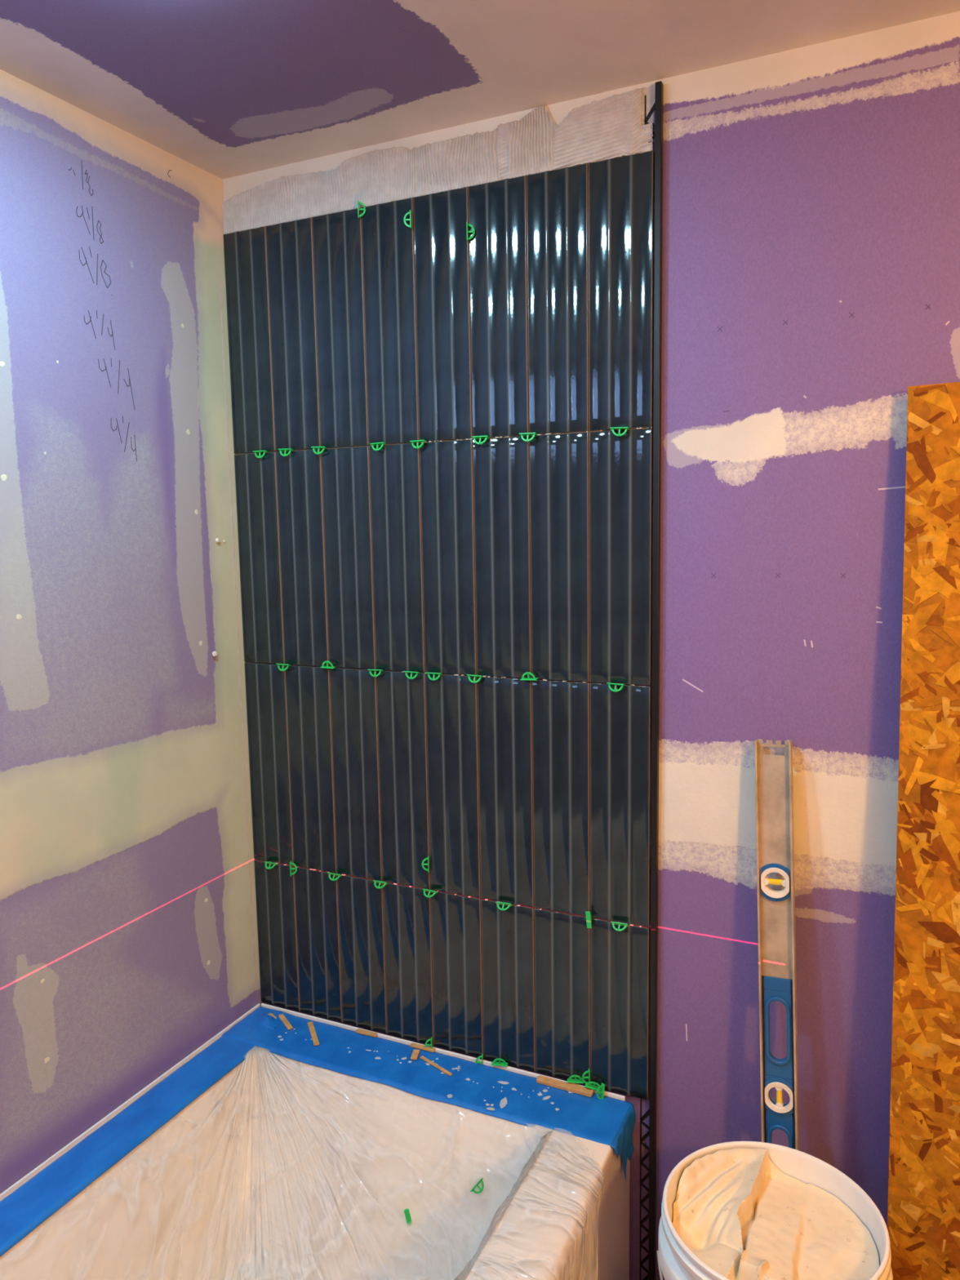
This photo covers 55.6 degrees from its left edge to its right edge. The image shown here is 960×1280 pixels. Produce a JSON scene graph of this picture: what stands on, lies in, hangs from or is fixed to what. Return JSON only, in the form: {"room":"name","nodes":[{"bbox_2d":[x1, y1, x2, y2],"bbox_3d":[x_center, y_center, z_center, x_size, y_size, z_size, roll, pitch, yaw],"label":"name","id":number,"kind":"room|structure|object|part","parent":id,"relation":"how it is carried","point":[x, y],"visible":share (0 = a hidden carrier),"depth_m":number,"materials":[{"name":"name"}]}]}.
{"room":"building under construction","nodes":[
{"label":"building under construction","id":0,"kind":"room"},
{"bbox_2d":[0,69,263,1193],"bbox_3d":[-0.937,0.251,0.842,0.001,1.990,2.210,2,8,25],"label":"wall","id":1,"kind":"structure","parent":0,"point":[129,930],"depth_m":1.51,"materials":[{"name":"purple paint"}]},
{"bbox_2d":[212,650,217,657],"bbox_3d":[-0.505,0.027,1.734,0.007,0.011,0.012,2,8,25],"label":"screw","id":2,"kind":"object","parent":1,"relation":"attached to","point":[214,653],"visible":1,"depth_m":1.73,"materials":[{"name":"silver metal"}]},
{"bbox_2d":[0,0,959,179],"bbox_3d":[0.221,-0.689,0.168,2.600,0.001,2.210,2,8,25],"label":"ceiling","id":3,"kind":"structure","parent":0,"point":[226,88],"depth_m":1.27,"materials":[{"name":"purple paint"}]},
{"bbox_2d":[222,11,959,1279],"bbox_3d":[0.710,0.168,1.280,2.600,1.990,0.001,2,8,25],"label":"wall","id":4,"kind":"structure","parent":0,"point":[811,237],"depth_m":1.36,"materials":[{"name":"purple paint"}]},
{"bbox_2d":[223,226,276,453],"bbox_3d":[-0.435,-0.561,1.722,0.099,0.406,0.008,2,8,25],"label":"tile","id":5,"kind":"structure","parent":4,"relation":"attached to","point":[246,266],"depth_m":1.72,"materials":[{"name":"tile"}]},
{"bbox_2d":[234,452,284,663],"bbox_3d":[-0.428,-0.156,1.772,0.099,0.406,0.008,2,8,25],"label":"tile","id":6,"kind":"structure","parent":4,"relation":"attached to","point":[255,478],"depth_m":1.77,"materials":[{"name":"tile"}]},
{"bbox_2d":[253,450,267,457],"bbox_3d":[-0.418,-0.353,1.731,0.029,0.014,0.008,2,8,25],"label":"spacer","id":7,"kind":"object","parent":6,"relation":"attached to","point":[255,451],"visible":1,"depth_m":1.73,"materials":[{"name":"green plastic"}]},
{"bbox_2d":[244,662,293,865],"bbox_3d":[-0.420,0.248,1.822,0.099,0.406,0.008,2,8,25],"label":"tile","id":8,"kind":"structure","parent":4,"relation":"attached to","point":[265,684],"depth_m":1.82,"materials":[{"name":"tile"}]},
{"bbox_2d":[253,858,300,1011],"bbox_3d":[-0.414,0.604,1.865,0.099,0.307,0.008,2,8,25],"label":"tile","id":9,"kind":"structure","parent":4,"relation":"attached to","point":[274,886],"depth_m":1.86,"materials":[{"name":"black tile"}]},
{"bbox_2d":[264,861,277,869],"bbox_3d":[-0.424,0.454,1.837,0.029,0.014,0.013,3,8,28],"label":"spacer","id":10,"kind":"object","parent":9,"relation":"attached to","point":[265,862],"visible":1,"depth_m":1.83,"materials":[{"name":"green plastic"}]},
{"bbox_2d":[289,861,297,875],"bbox_3d":[-0.372,0.457,1.818,0.014,0.029,0.008,0,7,6],"label":"spacer","id":11,"kind":"object","parent":9,"relation":"attached to","point":[291,863],"visible":1,"depth_m":1.82,"materials":[{"name":"green plastic"}]},
{"bbox_2d":[265,217,320,451],"bbox_3d":[-0.343,-0.558,1.679,0.102,0.406,0.008,2,8,25],"label":"tile","id":12,"kind":"structure","parent":4,"relation":"attached to","point":[290,245],"depth_m":1.68,"materials":[{"name":"tile"}]},
{"bbox_2d":[275,448,328,666],"bbox_3d":[-0.336,-0.153,1.729,0.102,0.406,0.008,2,8,25],"label":"tile","id":13,"kind":"structure","parent":4,"relation":"attached to","point":[299,473],"depth_m":1.73,"materials":[{"name":"tile"}]},
{"bbox_2d":[278,448,293,456],"bbox_3d":[-0.364,-0.351,1.705,0.029,0.015,0.009,2,8,23],"label":"spacer","id":14,"kind":"object","parent":13,"relation":"attached to","point":[289,450],"visible":1,"depth_m":1.70,"materials":[{"name":"green plastic"}]},
{"bbox_2d":[320,660,335,668],"bbox_3d":[-0.288,0.046,1.722,0.029,0.015,0.008,3,8,27],"label":"spacer","id":15,"kind":"object","parent":13,"relation":"attached to","point":[326,661],"visible":1,"depth_m":1.72,"materials":[{"name":"green plastic"}]},
{"bbox_2d":[284,665,337,873],"bbox_3d":[-0.329,0.252,1.779,0.102,0.406,0.008,2,8,25],"label":"tile","id":16,"kind":"structure","parent":4,"relation":"attached to","point":[308,691],"depth_m":1.77,"materials":[{"name":"tile"}]},
{"bbox_2d":[275,663,290,671],"bbox_3d":[-0.382,0.053,1.767,0.029,0.014,0.010,2,8,24],"label":"spacer","id":17,"kind":"object","parent":16,"relation":"attached to","point":[278,664],"visible":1,"depth_m":1.76,"materials":[{"name":"green plastic"}]},
{"bbox_2d":[293,866,342,1022],"bbox_3d":[-0.323,0.608,1.822,0.102,0.307,0.008,2,8,25],"label":"tile","id":18,"kind":"structure","parent":4,"relation":"attached to","point":[317,908],"depth_m":1.82,"materials":[{"name":"black tile"}]},
{"bbox_2d":[327,872,342,880],"bbox_3d":[-0.284,0.460,1.771,0.029,0.014,0.012,2,8,24],"label":"spacer","id":19,"kind":"object","parent":18,"relation":"attached to","point":[330,873],"visible":1,"depth_m":1.77,"materials":[{"name":"green plastic"}]},
{"bbox_2d":[311,208,368,448],"bbox_3d":[-0.249,-0.554,1.635,0.102,0.406,0.008,2,8,25],"label":"tile","id":20,"kind":"structure","parent":4,"relation":"attached to","point":[337,237],"depth_m":1.63,"materials":[{"name":"tile"}]},
{"bbox_2d":[320,446,375,669],"bbox_3d":[-0.242,-0.149,1.685,0.102,0.406,0.008,2,8,25],"label":"tile","id":21,"kind":"structure","parent":4,"relation":"attached to","point":[345,472],"depth_m":1.68,"materials":[{"name":"tile"}]},
{"bbox_2d":[311,446,326,454],"bbox_3d":[-0.296,-0.348,1.674,0.029,0.015,0.009,2,8,24],"label":"spacer","id":22,"kind":"object","parent":21,"relation":"attached to","point":[323,448],"visible":1,"depth_m":1.67,"materials":[{"name":"green plastic"}]},
{"bbox_2d":[328,667,382,880],"bbox_3d":[-0.235,0.256,1.735,0.102,0.406,0.008,2,8,25],"label":"tile","id":23,"kind":"structure","parent":4,"relation":"attached to","point":[353,695],"depth_m":1.73,"materials":[{"name":"tile"}]},
{"bbox_2d":[337,873,387,1033],"bbox_3d":[-0.229,0.612,1.778,0.102,0.307,0.008,2,8,25],"label":"tile","id":24,"kind":"structure","parent":4,"relation":"attached to","point":[360,903],"depth_m":1.77,"materials":[{"name":"black tile"}]},
{"bbox_2d":[361,197,419,444],"bbox_3d":[-0.156,-0.550,1.591,0.102,0.406,0.008,2,8,25],"label":"tile","id":25,"kind":"structure","parent":4,"relation":"attached to","point":[388,242],"depth_m":1.59,"materials":[{"name":"tile"}]},
{"bbox_2d":[357,200,365,218],"bbox_3d":[-0.205,-0.748,1.581,0.014,0.029,0.008,-1,7,0],"label":"spacer","id":26,"kind":"object","parent":25,"relation":"attached to","point":[363,209],"visible":1,"depth_m":1.58,"materials":[{"name":"green plastic"}]},
{"bbox_2d":[403,209,412,229],"bbox_3d":[-0.123,-0.712,1.542,0.014,0.029,0.008,0,7,9],"label":"spacer","id":27,"kind":"object","parent":25,"relation":"attached to","point":[405,220],"visible":1,"depth_m":1.54,"materials":[{"name":"green plastic"}]},
{"bbox_2d":[368,443,425,672],"bbox_3d":[-0.149,-0.145,1.641,0.102,0.406,0.008,2,8,25],"label":"tile","id":28,"kind":"structure","parent":4,"relation":"attached to","point":[394,469],"depth_m":1.64,"materials":[{"name":"tile"}]},
{"bbox_2d":[369,441,386,450],"bbox_3d":[-0.182,-0.344,1.620,0.029,0.015,0.009,3,8,28],"label":"spacer","id":29,"kind":"object","parent":28,"relation":"attached to","point":[383,443],"visible":1,"depth_m":1.62,"materials":[{"name":"green plastic"}]},
{"bbox_2d":[376,670,430,888],"bbox_3d":[-0.141,0.260,1.691,0.102,0.406,0.008,2,8,25],"label":"tile","id":30,"kind":"structure","parent":4,"relation":"attached to","point":[401,700],"depth_m":1.69,"materials":[{"name":"tile"}]},
{"bbox_2d":[367,669,383,676],"bbox_3d":[-0.193,0.061,1.678,0.029,0.015,0.009,2,8,24],"label":"spacer","id":31,"kind":"object","parent":30,"relation":"attached to","point":[370,670],"visible":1,"depth_m":1.68,"materials":[{"name":"green plastic"}]},
{"bbox_2d":[403,671,419,679],"bbox_3d":[-0.123,0.063,1.645,0.029,0.015,0.009,2,8,22],"label":"spacer","id":32,"kind":"object","parent":30,"relation":"attached to","point":[406,672],"visible":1,"depth_m":1.64,"materials":[{"name":"green plastic"}]},
{"bbox_2d":[422,856,429,872],"bbox_3d":[-0.101,0.413,1.678,0.014,0.029,0.008,-1,7,0],"label":"spacer","id":33,"kind":"object","parent":30,"relation":"attached to","point":[428,858],"visible":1,"depth_m":1.68,"materials":[{"name":"green plastic"}]},
{"bbox_2d":[382,881,434,1045],"bbox_3d":[-0.135,0.616,1.734,0.102,0.307,0.008,2,8,25],"label":"tile","id":34,"kind":"structure","parent":4,"relation":"attached to","point":[407,927],"depth_m":1.73,"materials":[{"name":"black tile"}]},
{"bbox_2d":[373,880,387,888],"bbox_3d":[-0.190,0.464,1.727,0.029,0.013,0.013,2,8,25],"label":"spacer","id":35,"kind":"object","parent":34,"relation":"attached to","point":[380,882],"visible":1,"depth_m":1.73,"materials":[{"name":"green plastic"}]},
{"bbox_2d":[422,888,437,897],"bbox_3d":[-0.094,0.468,1.682,0.029,0.013,0.013,3,8,28],"label":"spacer","id":36,"kind":"object","parent":34,"relation":"attached to","point":[434,892],"visible":1,"depth_m":1.68,"materials":[{"name":"green plastic"}]},
{"bbox_2d":[222,84,653,234],"bbox_3d":[-0.112,-0.802,1.539,0.821,0.101,0.008,2,8,25],"label":"combed thinset","id":37,"kind":"object","parent":4,"relation":"attached to","point":[612,126],"visible":1,"depth_m":1.50,"materials":[{"name":"grey concrete"}]},
{"bbox_2d":[413,186,472,441],"bbox_3d":[-0.062,-0.546,1.547,0.102,0.406,0.008,2,8,25],"label":"tile","id":38,"kind":"structure","parent":4,"relation":"attached to","point":[442,246],"depth_m":1.54,"materials":[{"name":"tile"}]},
{"bbox_2d":[236,150,652,927],"bbox_3d":[-0.085,-0.143,1.610,0.790,1.225,0.005,2,8,25],"label":"joint","id":39,"kind":"object","parent":4,"relation":"attached to","point":[647,150],"visible":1,"depth_m":1.55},
{"bbox_2d":[419,439,476,675],"bbox_3d":[-0.055,-0.141,1.597,0.102,0.406,0.008,2,8,25],"label":"tile","id":40,"kind":"structure","parent":4,"relation":"attached to","point":[446,468],"depth_m":1.59,"materials":[{"name":"tile"}]},
{"bbox_2d":[409,440,426,448],"bbox_3d":[-0.108,-0.340,1.586,0.029,0.014,0.008,3,8,28],"label":"spacer","id":41,"kind":"object","parent":40,"relation":"attached to","point":[417,446],"visible":1,"depth_m":1.58,"materials":[{"name":"green plastic"}]},
{"bbox_2d":[425,673,480,897],"bbox_3d":[-0.048,0.263,1.646,0.102,0.406,0.008,2,8,25],"label":"tile","id":42,"kind":"structure","parent":4,"relation":"attached to","point":[451,700],"depth_m":1.64,"materials":[{"name":"tile"}]},
{"bbox_2d":[426,672,442,680],"bbox_3d":[-0.082,0.065,1.626,0.029,0.015,0.010,2,8,25],"label":"spacer","id":43,"kind":"object","parent":42,"relation":"attached to","point":[428,673],"visible":1,"depth_m":1.62,"materials":[{"name":"green plastic"}]},
{"bbox_2d":[430,889,484,1057],"bbox_3d":[-0.042,0.619,1.690,0.102,0.307,0.008,2,8,25],"label":"tile","id":44,"kind":"structure","parent":4,"relation":"attached to","point":[455,919],"depth_m":1.69,"materials":[{"name":"black tile"}]},
{"bbox_2d":[467,175,528,437],"bbox_3d":[0.031,-0.543,1.503,0.102,0.406,0.008,2,8,25],"label":"tile","id":45,"kind":"structure","parent":4,"relation":"attached to","point":[497,210],"depth_m":1.50,"materials":[{"name":"tile"}]},
{"bbox_2d":[466,222,475,241],"bbox_3d":[-0.015,-0.672,1.500,0.014,0.029,0.008,-1,7,4],"label":"spacer","id":46,"kind":"object","parent":45,"relation":"attached to","point":[467,224],"visible":1,"depth_m":1.50,"materials":[{"name":"green plastic"}]},
{"bbox_2d":[472,435,531,677],"bbox_3d":[0.039,-0.138,1.553,0.102,0.406,0.008,2,8,25],"label":"tile","id":47,"kind":"structure","parent":4,"relation":"attached to","point":[501,465],"depth_m":1.55,"materials":[{"name":"tile"}]},
{"bbox_2d":[471,435,488,444],"bbox_3d":[0.001,-0.336,1.534,0.029,0.014,0.009,2,8,24],"label":"spacer","id":48,"kind":"object","parent":47,"relation":"attached to","point":[486,437],"visible":1,"depth_m":1.53,"materials":[{"name":"green plastic"}]},
{"bbox_2d":[476,676,533,906],"bbox_3d":[0.046,0.267,1.603,0.102,0.406,0.008,2,8,25],"label":"tile","id":49,"kind":"structure","parent":4,"relation":"attached to","point":[504,705],"depth_m":1.60,"materials":[{"name":"tile"}]},
{"bbox_2d":[466,674,483,683],"bbox_3d":[-0.009,0.068,1.591,0.029,0.015,0.010,2,8,24],"label":"spacer","id":50,"kind":"object","parent":49,"relation":"attached to","point":[480,677],"visible":1,"depth_m":1.59,"materials":[{"name":"green plastic"}]},
{"bbox_2d":[480,898,536,1071],"bbox_3d":[0.052,0.623,1.646,0.102,0.307,0.008,2,8,25],"label":"tile","id":51,"kind":"structure","parent":4,"relation":"attached to","point":[508,936],"depth_m":1.64,"materials":[{"name":"black tile"}]},
{"bbox_2d":[495,902,511,911],"bbox_3d":[0.041,0.473,1.617,0.029,0.013,0.013,2,8,22],"label":"spacer","id":52,"kind":"object","parent":51,"relation":"attached to","point":[503,904],"visible":1,"depth_m":1.62,"materials":[{"name":"green plastic"}]},
{"bbox_2d":[526,163,589,434],"bbox_3d":[0.125,-0.539,1.459,0.102,0.406,0.008,2,8,25],"label":"tile","id":53,"kind":"structure","parent":4,"relation":"attached to","point":[557,200],"depth_m":1.46,"materials":[{"name":"tile"}]},
{"bbox_2d":[528,431,589,681],"bbox_3d":[0.132,-0.134,1.509,0.102,0.406,0.008,2,8,25],"label":"tile","id":54,"kind":"structure","parent":4,"relation":"attached to","point":[559,464],"depth_m":1.50,"materials":[{"name":"tile"}]},
{"bbox_2d":[519,432,537,441],"bbox_3d":[0.079,-0.333,1.497,0.029,0.015,0.009,2,8,25],"label":"spacer","id":55,"kind":"object","parent":54,"relation":"attached to","point":[522,434],"visible":1,"depth_m":1.50,"materials":[{"name":"green plastic"}]},
{"bbox_2d":[520,671,537,680],"bbox_3d":[0.083,0.061,1.547,0.029,0.015,0.009,3,8,28],"label":"spacer","id":56,"kind":"object","parent":54,"relation":"attached to","point":[528,678],"visible":1,"depth_m":1.54,"materials":[{"name":"green plastic"}]},
{"bbox_2d":[531,679,590,915],"bbox_3d":[0.139,0.271,1.558,0.102,0.406,0.008,2,8,25],"label":"tile","id":57,"kind":"structure","parent":4,"relation":"attached to","point":[561,710],"depth_m":1.55,"materials":[{"name":"tile"}]},
{"bbox_2d":[533,907,591,1084],"bbox_3d":[0.145,0.627,1.602,0.102,0.307,0.008,2,8,25],"label":"tile","id":58,"kind":"structure","parent":4,"relation":"attached to","point":[562,980],"depth_m":1.60,"materials":[{"name":"black tile"}]},
{"bbox_2d":[590,917,649,1100],"bbox_3d":[0.239,0.630,1.558,0.102,0.307,0.008,2,8,25],"label":"tile","id":59,"kind":"structure","parent":4,"relation":"attached to","point":[620,961],"depth_m":1.55,"materials":[{"name":"black tile"}]},
{"bbox_2d":[610,921,628,931],"bbox_3d":[0.233,0.480,1.527,0.029,0.013,0.013,2,8,25],"label":"spacer","id":60,"kind":"object","parent":59,"relation":"attached to","point":[613,923],"visible":1,"depth_m":1.53,"materials":[{"name":"green plastic"}]},
{"bbox_2d":[590,682,651,927],"bbox_3d":[0.233,0.275,1.515,0.102,0.406,0.008,2,8,25],"label":"tile","id":61,"kind":"structure","parent":4,"relation":"attached to","point":[620,722],"depth_m":1.51,"materials":[{"name":"tile"}]},
{"bbox_2d":[585,911,591,928],"bbox_3d":[0.187,0.474,1.549,0.011,0.030,0.014,2,8,25],"label":"spacer","id":62,"kind":"object","parent":61,"relation":"attached to","point":[588,920],"visible":1,"depth_m":1.54,"materials":[{"name":"green plastic"}]},
{"bbox_2d":[606,682,625,692],"bbox_3d":[0.221,0.077,1.483,0.029,0.015,0.009,2,8,27],"label":"spacer","id":63,"kind":"object","parent":61,"relation":"attached to","point":[608,683],"visible":1,"depth_m":1.48,"materials":[{"name":"green plastic"}]},
{"bbox_2d":[589,428,653,685],"bbox_3d":[0.226,-0.130,1.465,0.102,0.406,0.008,2,8,25],"label":"tile","id":64,"kind":"structure","parent":4,"relation":"attached to","point":[621,468],"depth_m":1.46,"materials":[{"name":"tile"}]},
{"bbox_2d":[609,426,629,436],"bbox_3d":[0.220,-0.327,1.432,0.029,0.015,0.008,2,8,23],"label":"spacer","id":65,"kind":"object","parent":64,"relation":"attached to","point":[612,428],"visible":1,"depth_m":1.43,"materials":[{"name":"green plastic"}]},
{"bbox_2d":[588,150,654,431],"bbox_3d":[0.219,-0.535,1.415,0.102,0.406,0.008,2,8,25],"label":"tile","id":66,"kind":"structure","parent":4,"relation":"attached to","point":[621,189],"depth_m":1.41,"materials":[{"name":"tile"}]},
{"bbox_2d":[639,80,663,1279],"bbox_3d":[0.275,0.157,1.478,0.030,1.983,0.013,2,8,25],"label":"trim","id":67,"kind":"structure","parent":4,"relation":"attached to","point":[658,105],"depth_m":1.46,"materials":[{"name":"black metal"}]},
{"bbox_3d":[0.274,0.161,1.485,0.022,1.973,0.001,2,8,25],"label":"anchoring leg","id":68,"kind":"part","parent":67,"relation":"part of","materials":[{"name":"black metal"}]},
{"bbox_3d":[0.284,0.156,1.473,0.010,1.982,0.012,2,8,25],"label":"trim","id":69,"kind":"part","parent":67,"relation":"part of","materials":[{"name":"black metal"}]},
{"bbox_3d":[0.256,1.296,0.412,2.600,0.020,2.210,2,8,25],"label":"floor","id":70,"kind":"structure","parent":0,"visible":0},
{"bbox_2d":[0,1003,630,1279],"bbox_3d":[-0.414,1.035,1.080,0.799,0.358,1.499,2,8,25],"label":"bathtub","id":71,"kind":"object","parent":70,"relation":"on","point":[420,1133],"visible":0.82,"depth_m":1.55,"materials":[{"name":"white plastic"}]},
{"bbox_2d":[0,1035,254,1256],"bbox_3d":[-0.728,0.853,1.219,0.088,0.008,1.440,2,8,25],"label":"tape","id":72,"kind":"object","parent":71,"relation":"attached to","point":[24,1210],"visible":1,"depth_m":1.48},
{"bbox_2d":[0,1045,604,1279],"bbox_3d":[-0.361,1.001,1.056,0.741,0.331,1.242,2,8,25],"label":"plastic sheet","id":73,"kind":"object","parent":71,"relation":"on","point":[337,1211],"visible":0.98,"depth_m":1.52,"materials":[{"name":"white"}]},
{"bbox_2d":[404,1208,412,1225],"bbox_3d":[-0.121,0.958,1.518,0.014,0.030,0.014,-3,7,-12],"label":"spacer","id":74,"kind":"object","parent":73,"relation":"on","point":[406,1212],"visible":1,"depth_m":1.51,"materials":[{"name":"green plastic"}]},
{"bbox_2d":[470,1177,484,1193],"bbox_3d":[-0.005,0.892,1.488,0.023,0.026,0.012,-1,7,2],"label":"spacer","id":75,"kind":"object","parent":73,"relation":"on","point":[482,1179],"visible":1,"depth_m":1.49,"materials":[{"name":"green plastic"}]},
{"bbox_2d":[221,1006,635,1179],"bbox_3d":[-0.120,0.828,1.672,0.803,0.113,0.124,2,8,25],"label":"tape","id":76,"kind":"object","parent":71,"relation":"attached to","point":[608,1121],"visible":1,"depth_m":1.63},
{"bbox_2d":[278,1013,293,1030],"bbox_3d":[-0.390,0.766,1.828,0.010,0.003,0.061,-5,8,-31],"label":"shim","id":77,"kind":"object","parent":76,"relation":"on","point":[282,1018],"visible":1,"depth_m":1.82,"materials":[{"name":"brown wood"}]},
{"bbox_2d":[307,1021,319,1045],"bbox_3d":[-0.326,0.771,1.783,0.010,0.003,0.085,-3,7,-19],"label":"shim","id":78,"kind":"object","parent":76,"relation":"on","point":[314,1037],"visible":1,"depth_m":1.78,"materials":[{"name":"brown wood"}]},
{"bbox_2d":[355,1028,377,1037],"bbox_3d":[-0.221,0.768,1.780,0.045,0.004,0.010,2,8,23],"label":"shim","id":79,"kind":"object","parent":76,"relation":"on","point":[358,1030],"visible":1,"depth_m":1.78,"materials":[{"name":"brown wood"}]},
{"bbox_2d":[410,1049,419,1059],"bbox_3d":[-0.121,0.775,1.703,0.012,0.004,0.027,0,7,9],"label":"shim","id":80,"kind":"object","parent":76,"relation":"on","point":[415,1053],"visible":1,"depth_m":1.70,"materials":[{"name":"brown wood"}]},
{"bbox_2d":[409,1042,435,1052],"bbox_3d":[-0.108,0.773,1.727,0.051,0.004,0.010,2,8,24],"label":"shim","id":81,"kind":"object","parent":76,"relation":"on","point":[412,1045],"visible":1,"depth_m":1.73,"materials":[{"name":"brown wood"}]},
{"bbox_2d":[425,1036,432,1048],"bbox_3d":[-0.097,0.767,1.724,0.014,0.029,0.008,0,7,9],"label":"spacer","id":82,"kind":"object","parent":81,"relation":"on","point":[431,1038],"visible":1,"depth_m":1.72,"materials":[{"name":"green plastic"}]},
{"bbox_2d":[277,1028,573,1111],"bbox_3d":[-0.151,0.781,1.683,0.654,0.001,0.115,2,8,25],"label":"dried splatter","id":83,"kind":"object","parent":76,"relation":"on","point":[504,1101],"visible":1,"depth_m":1.59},
{"bbox_2d":[420,1055,452,1075],"bbox_3d":[-0.081,0.780,1.669,0.006,0.003,0.082,-8,10,-44],"label":"shim","id":84,"kind":"object","parent":76,"relation":"on","point":[422,1057],"visible":1,"depth_m":1.67,"materials":[{"name":"brown wood"}]},
{"bbox_2d":[536,1075,593,1097],"bbox_3d":[0.149,0.783,1.599,0.102,0.006,0.015,2,8,26],"label":"shim","id":85,"kind":"object","parent":76,"relation":"on","point":[583,1091],"visible":1,"depth_m":1.59,"materials":[{"name":"brown wood"}]},
{"bbox_2d":[595,1082,604,1099],"bbox_3d":[0.209,0.781,1.568,0.010,0.029,0.018,5,9,41],"label":"spacer","id":86,"kind":"object","parent":76,"relation":"on","point":[602,1086],"visible":1,"depth_m":1.57,"materials":[{"name":"green plastic"}]},
{"bbox_2d":[475,1053,483,1064],"bbox_3d":[-0.001,0.778,1.679,0.014,0.029,0.008,-1,7,0],"label":"spacer","id":87,"kind":"object","parent":71,"relation":"on","point":[480,1056],"visible":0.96,"depth_m":1.68,"materials":[{"name":"green plastic"}]},
{"bbox_2d":[491,1057,507,1066],"bbox_3d":[0.036,0.768,1.660,0.029,0.014,0.008,0,7,11],"label":"spacer","id":88,"kind":"object","parent":71,"relation":"on","point":[504,1063],"visible":1,"depth_m":1.66,"materials":[{"name":"green plastic"}]},
{"bbox_2d":[567,1075,583,1083],"bbox_3d":[0.168,0.769,1.599,0.029,0.014,0.008,0,7,8],"label":"spacer","id":89,"kind":"object","parent":71,"relation":"on","point":[570,1079],"visible":1,"depth_m":1.60,"materials":[{"name":"green plastic"}]},
{"bbox_2d":[582,1068,590,1084],"bbox_3d":[0.185,0.763,1.589,0.014,0.029,0.008,-1,7,-3],"label":"spacer","id":90,"kind":"object","parent":71,"relation":"on","point":[588,1070],"visible":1,"depth_m":1.59,"materials":[{"name":"green plastic"}]},
{"bbox_2d":[585,1081,600,1091],"bbox_3d":[0.197,0.775,1.583,0.029,0.018,0.009,0,7,8],"label":"spacer","id":91,"kind":"object","parent":71,"relation":"on","point":[593,1086],"visible":1,"depth_m":1.58,"materials":[{"name":"green plastic"}]},
{"bbox_2d":[656,1141,893,1279],"bbox_3d":[0.392,0.970,1.237,0.297,0.420,0.300,2,8,25],"label":"bucket","id":92,"kind":"object","parent":70,"relation":"on","point":[676,1261],"visible":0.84,"depth_m":1.25,"materials":[{"name":"white plastic"}]},
{"bbox_3d":[0.348,0.881,1.136,0.285,0.088,0.102,2,8,25],"label":"handle","id":93,"kind":"part","parent":92,"relation":"part of","materials":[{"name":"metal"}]},
{"bbox_2d":[672,1148,879,1279],"bbox_3d":[0.391,0.798,1.218,0.262,0.066,0.263,1,7,16],"label":"mortar","id":94,"kind":"object","parent":92,"relation":"in","point":[736,1211],"visible":0.98,"depth_m":1.24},
{"bbox_2d":[754,738,799,1150],"bbox_3d":[0.456,0.657,1.388,0.056,1.008,0.154,-1,7,-2],"label":"spirit level","id":95,"kind":"object","parent":70,"relation":"on","point":[774,788],"visible":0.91,"depth_m":1.38,"materials":[{"name":"metal"}]},
{"bbox_2d":[887,382,959,1279],"bbox_3d":[0.835,0.416,1.170,0.570,1.518,0.111,2,8,25],"label":"board","id":96,"kind":"object","parent":70,"relation":"on","point":[923,1208],"visible":1,"depth_m":1.26,"materials":[{"name":"brown wood"}]}
]}

